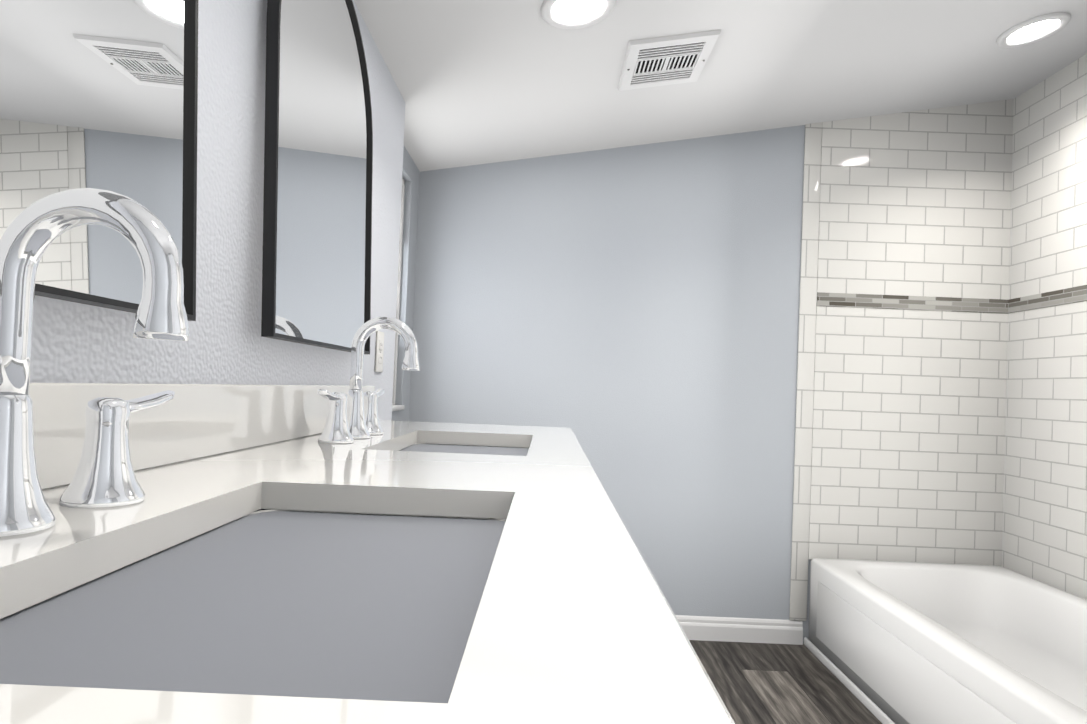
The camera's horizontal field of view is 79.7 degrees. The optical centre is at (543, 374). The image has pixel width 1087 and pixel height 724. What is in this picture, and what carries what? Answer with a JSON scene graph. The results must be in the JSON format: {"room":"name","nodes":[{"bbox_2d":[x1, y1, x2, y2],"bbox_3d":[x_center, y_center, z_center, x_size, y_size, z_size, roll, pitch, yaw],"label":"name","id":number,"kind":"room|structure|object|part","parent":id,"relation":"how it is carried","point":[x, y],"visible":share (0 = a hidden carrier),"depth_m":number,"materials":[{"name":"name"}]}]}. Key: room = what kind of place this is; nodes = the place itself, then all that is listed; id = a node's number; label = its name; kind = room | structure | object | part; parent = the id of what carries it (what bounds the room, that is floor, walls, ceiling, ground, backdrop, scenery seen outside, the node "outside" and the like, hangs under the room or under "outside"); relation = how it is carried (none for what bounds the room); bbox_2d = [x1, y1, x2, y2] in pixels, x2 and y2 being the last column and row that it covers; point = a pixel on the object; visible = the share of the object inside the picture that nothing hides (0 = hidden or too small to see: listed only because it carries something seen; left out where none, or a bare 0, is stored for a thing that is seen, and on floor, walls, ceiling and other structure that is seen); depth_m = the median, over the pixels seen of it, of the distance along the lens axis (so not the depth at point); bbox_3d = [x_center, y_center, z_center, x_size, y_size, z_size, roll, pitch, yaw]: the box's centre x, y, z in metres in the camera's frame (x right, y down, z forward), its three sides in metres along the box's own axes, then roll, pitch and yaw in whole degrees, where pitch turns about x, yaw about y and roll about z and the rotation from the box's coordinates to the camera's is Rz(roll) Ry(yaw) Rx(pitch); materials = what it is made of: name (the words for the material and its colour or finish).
{"room":"bathroom","nodes":[
{"label":"bathroom","id":0,"kind":"room"},
{"bbox_2d":[0,0,404,419],"bbox_3d":[-0.597,-0.341,0.826,0.360,2.700,2.530,2,-1,0],"label":"wall","id":1,"kind":"structure","parent":0,"point":[75,342],"depth_m":0.95,"materials":[{"name":"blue paint"}]},
{"bbox_3d":[-0.441,-0.468,0.527,0.020,0.794,0.563,0,-1,0],"label":"arched mirror","id":2,"kind":"part","parent":1,"relation":"part of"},
{"bbox_3d":[-0.438,-0.453,1.337,0.020,0.796,0.566,1,-1,0],"label":"arched mirror","id":3,"kind":"part","parent":1,"relation":"part of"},
{"bbox_2d":[375,331,383,371],"bbox_3d":[-0.475,-0.066,1.890,0.007,0.118,0.072,2,-1,0],"label":"electrical outlet plate","id":4,"kind":"object","parent":1,"relation":"attached to","point":[379,351],"visible":0.98,"depth_m":1.88,"materials":[{"name":"white plastic"}]},
{"bbox_2d":[392,146,419,420],"bbox_3d":[-0.655,-0.313,2.411,0.220,2.700,0.640,2,-1,0],"label":"wall","id":5,"kind":"structure","parent":0,"point":[410,174],"depth_m":2.59,"materials":[{"name":"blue paint"}]},
{"bbox_2d":[392,178,404,410],"bbox_3d":[-0.584,-0.322,2.348,0.102,0.910,0.475,2,-1,0],"label":"window","id":6,"kind":"structure","parent":5,"relation":"in","point":[397,407],"depth_m":2.57,"materials":[{"name":"white"}]},
{"bbox_2d":[409,125,811,643],"bbox_3d":[0.661,-0.254,2.790,2.850,2.700,0.140,2,-1,0],"label":"wall","id":7,"kind":"structure","parent":0,"point":[628,316],"depth_m":2.72,"materials":[{"name":"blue paint"}]},
{"bbox_2d":[675,615,802,644],"bbox_3d":[0.237,1.031,2.691,1.662,0.095,0.014,2,-1,0],"label":"baseboard","id":8,"kind":"structure","parent":7,"relation":"attached to","point":[748,630],"depth_m":2.68,"materials":[{"name":"white wood"}]},
{"bbox_2d":[789,99,1013,620],"bbox_3d":[1.502,-0.269,2.710,0.870,2.605,0.009,2,-1,0],"label":"wall tile","id":9,"kind":"structure","parent":7,"relation":"attached to","point":[901,369],"depth_m":2.70,"materials":[{"name":"tile"}]},
{"bbox_2d":[354,0,1086,171],"bbox_3d":[0.757,-1.098,1.221,3.000,0.600,3.310,2,-1,0],"label":"ceiling","id":10,"kind":"structure","parent":0,"point":[477,82],"depth_m":2.13,"materials":[{"name":"white paint"}]},
{"bbox_2d":[541,0,615,28],"bbox_3d":[0.090,-0.943,1.673,0.194,0.011,0.194,-7,-1,0],"label":"recessed light","id":11,"kind":"object","parent":10,"relation":"in","point":[570,14],"visible":1,"depth_m":1.69,"materials":[{"name":"white"}]},
{"bbox_2d":[618,30,720,90],"bbox_3d":[0.381,-0.970,2.028,0.268,0.013,0.300,-7,-1,0],"label":"ceiling vent","id":12,"kind":"object","parent":10,"relation":"in","point":[666,60],"visible":1,"depth_m":2.00,"materials":[{"name":"white"}]},
{"bbox_2d":[997,12,1070,47],"bbox_3d":[1.587,-1.113,2.110,0.194,0.011,0.194,-7,-1,0],"label":"recessed light","id":13,"kind":"object","parent":10,"relation":"in","point":[1035,29],"visible":0.98,"depth_m":2.10,"materials":[{"name":"white"}]},
{"bbox_2d":[689,640,881,723],"bbox_3d":[0.594,1.114,1.179,2.850,0.100,3.310,2,-1,0],"label":"floor","id":14,"kind":"structure","parent":0,"point":[761,683],"depth_m":2.29,"materials":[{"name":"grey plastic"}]},
{"bbox_2d":[0,188,734,723],"bbox_3d":[-0.221,0.452,0.928,0.566,1.148,1.990,2,-1,0],"label":"bathroom vanity","id":15,"kind":"object","parent":14,"relation":"on","point":[242,554],"visible":1,"depth_m":0.46,"materials":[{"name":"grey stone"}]},
{"bbox_2d":[0,188,189,588],"bbox_3d":[-0.339,-0.012,0.470,0.161,0.248,0.406,2,-1,0],"label":"faucet","id":16,"kind":"object","parent":15,"relation":"on","point":[104,506],"depth_m":0.46,"materials":[{"name":"silver metal"}]},
{"bbox_2d":[316,316,419,443],"bbox_3d":[-0.333,0.005,1.324,0.161,0.248,0.406,2,-1,0],"label":"faucet","id":17,"kind":"object","parent":15,"relation":"on","point":[353,418],"depth_m":1.31,"materials":[{"name":"silver metal"}]},
{"bbox_2d":[804,558,1086,723],"bbox_3d":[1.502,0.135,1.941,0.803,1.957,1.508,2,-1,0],"label":"bathtub","id":18,"kind":"object","parent":14,"relation":"on","point":[893,642],"visible":1,"depth_m":2.23,"materials":[{"name":"white ceramic"}]},
{"bbox_3d":[2.004,-0.216,1.944,0.150,2.700,1.530,2,-1,0],"label":"wall","id":19,"kind":"structure","parent":0,"visible":0},
{"bbox_2d":[1001,54,1086,599],"bbox_3d":[1.932,-0.395,1.944,0.009,2.350,1.522,2,-1,0],"label":"wall tiles","id":20,"kind":"structure","parent":19,"relation":"attached to","point":[1044,531],"depth_m":2.48,"materials":[{"name":"tile"}]}
]}

